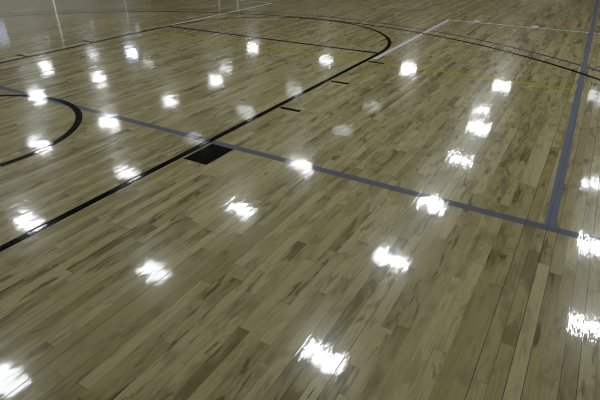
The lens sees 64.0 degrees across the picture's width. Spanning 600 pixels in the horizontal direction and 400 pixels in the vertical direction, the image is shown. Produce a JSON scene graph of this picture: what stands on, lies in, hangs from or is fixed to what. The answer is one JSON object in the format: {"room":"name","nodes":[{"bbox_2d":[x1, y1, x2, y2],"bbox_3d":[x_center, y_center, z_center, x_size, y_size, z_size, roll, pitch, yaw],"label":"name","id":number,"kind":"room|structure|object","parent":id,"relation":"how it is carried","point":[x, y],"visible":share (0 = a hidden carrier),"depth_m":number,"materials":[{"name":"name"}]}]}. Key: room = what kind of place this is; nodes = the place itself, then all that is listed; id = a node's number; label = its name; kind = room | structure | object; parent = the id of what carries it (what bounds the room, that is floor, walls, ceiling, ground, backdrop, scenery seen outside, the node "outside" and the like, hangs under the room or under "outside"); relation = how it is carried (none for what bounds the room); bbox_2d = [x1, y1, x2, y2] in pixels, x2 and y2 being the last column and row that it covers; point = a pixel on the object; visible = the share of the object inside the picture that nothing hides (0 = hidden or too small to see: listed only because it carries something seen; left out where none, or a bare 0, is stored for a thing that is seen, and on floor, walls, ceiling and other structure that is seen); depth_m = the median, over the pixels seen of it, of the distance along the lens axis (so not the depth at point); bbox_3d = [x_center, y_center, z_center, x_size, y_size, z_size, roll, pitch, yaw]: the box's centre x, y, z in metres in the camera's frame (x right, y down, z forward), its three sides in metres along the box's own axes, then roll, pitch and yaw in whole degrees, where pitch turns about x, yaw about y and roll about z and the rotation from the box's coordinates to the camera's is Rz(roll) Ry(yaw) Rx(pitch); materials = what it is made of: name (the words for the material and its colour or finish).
{"room":"indoor sports gymnasium","nodes":[
{"label":"indoor sports gymnasium","id":0,"kind":"room"},
{"bbox_2d":[0,0,599,399],"bbox_3d":[-5.598,-9.035,18.710,43.282,0.122,39.624,16,34,26],"label":"floor","id":1,"kind":"structure","parent":0,"point":[239,275],"depth_m":2.81,"materials":[{"name":"brown wood"}]},
{"bbox_2d":[0,95,82,166],"bbox_3d":[-2.512,-0.698,4.031,1.896,0.001,1.112,16,34,26],"label":"arc","id":2,"kind":"object","parent":1,"relation":"on","point":[77,111],"visible":1,"depth_m":3.82,"materials":[{"name":"black paint"}]},
{"bbox_2d":[0,26,168,63],"bbox_3d":[-3.797,-1.341,5.150,0.058,0.001,6.680,16,34,26],"label":"lane line","id":3,"kind":"object","parent":1,"relation":"on","point":[165,26],"visible":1,"depth_m":6.36,"materials":[{"name":"black paint"}]},
{"bbox_2d":[0,53,380,251],"bbox_3d":[-0.694,-0.426,3.563,0.051,0.001,6.680,16,34,26],"label":"lane line","id":4,"kind":"object","parent":1,"relation":"on","point":[113,190],"visible":1,"depth_m":3.14,"materials":[{"name":"black paint"}]},
{"bbox_2d":[183,144,232,164],"bbox_3d":[-0.641,-0.326,3.388,0.203,0.001,0.302,16,34,26],"label":"block","id":5,"kind":"object","parent":1,"relation":"on","point":[206,155],"visible":1,"depth_m":3.38,"materials":[{"name":"black paint"}]},
{"bbox_2d":[163,3,271,26],"bbox_3d":[-1.373,-3.407,8.770,0.055,0.001,3.155,16,34,26],"label":"court line","id":6,"kind":"object","parent":1,"relation":"on","point":[268,3],"visible":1,"depth_m":8.66,"materials":[{"name":"white paint"}]},
{"bbox_2d":[169,26,377,53],"bbox_3d":[-0.551,-2.308,6.853,3.556,0.001,0.058,16,34,26],"label":"free throw line","id":7,"kind":"object","parent":1,"relation":"on","point":[169,26],"visible":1,"depth_m":6.72,"materials":[{"name":"black paint"}]},
{"bbox_2d":[169,17,390,52],"bbox_3d":[-0.084,-2.700,7.539,3.658,0.001,1.829,16,34,26],"label":"circle","id":8,"kind":"object","parent":1,"relation":"on","point":[384,35],"visible":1,"depth_m":7.73,"materials":[{"name":"black paint"}]},
{"bbox_2d":[280,107,301,111],"bbox_3d":[-0.085,-0.795,4.211,0.203,0.001,0.051,16,34,26],"label":"lane space mark","id":9,"kind":"object","parent":1,"relation":"on","point":[286,108],"visible":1,"depth_m":4.21,"materials":[{"name":"black paint"}]},
{"bbox_2d":[0,86,599,243],"bbox_3d":[-0.392,-0.357,3.445,14.021,0.001,0.062,16,34,26],"label":"court line","id":10,"kind":"object","parent":1,"relation":"on","point":[577,235],"visible":1,"depth_m":3.05,"materials":[{"name":"blue paint"}]},
{"bbox_2d":[0,10,599,93],"bbox_3d":[-0.779,-2.116,6.517,18.288,0.001,0.061,16,34,26],"label":"court line","id":11,"kind":"object","parent":1,"relation":"on","point":[0,10],"visible":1,"depth_m":5.89,"materials":[{"name":"yellow paint"}]},
{"bbox_2d":[0,11,599,80],"bbox_3d":[-1.774,-1.281,5.053,12.046,0.001,8.540,16,34,26],"label":"three-point line","id":12,"kind":"object","parent":1,"relation":"on","point":[119,11],"visible":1,"depth_m":7.31,"materials":[{"name":"black paint"}]},
{"bbox_2d":[5,9,599,71],"bbox_3d":[-1.037,-1.915,6.165,12.666,0.001,6.117,16,34,26],"label":"court line","id":13,"kind":"object","parent":1,"relation":"on","point":[106,9],"visible":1,"depth_m":7.59,"materials":[{"name":"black paint"}]},
{"bbox_2d":[373,20,448,58],"bbox_3d":[1.728,-2.396,7.016,0.055,0.001,3.249,16,34,26],"label":"court line","id":14,"kind":"object","parent":1,"relation":"on","point":[432,28],"visible":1,"depth_m":6.68,"materials":[{"name":"white paint"}]},
{"bbox_2d":[452,20,599,33],"bbox_3d":[5.682,-2.148,6.597,7.248,0.001,0.043,16,34,26],"label":"court line","id":15,"kind":"object","parent":1,"relation":"on","point":[452,20],"visible":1,"depth_m":7.69,"materials":[{"name":"white paint"}]},
{"bbox_2d":[544,0,598,226],"bbox_3d":[5.244,-3.269,8.554,0.071,0.001,15.798,16,33,25],"label":"court line","id":16,"kind":"object","parent":1,"relation":"on","point":[553,208],"visible":1,"depth_m":3.54,"materials":[{"name":"blue paint"}]}
]}

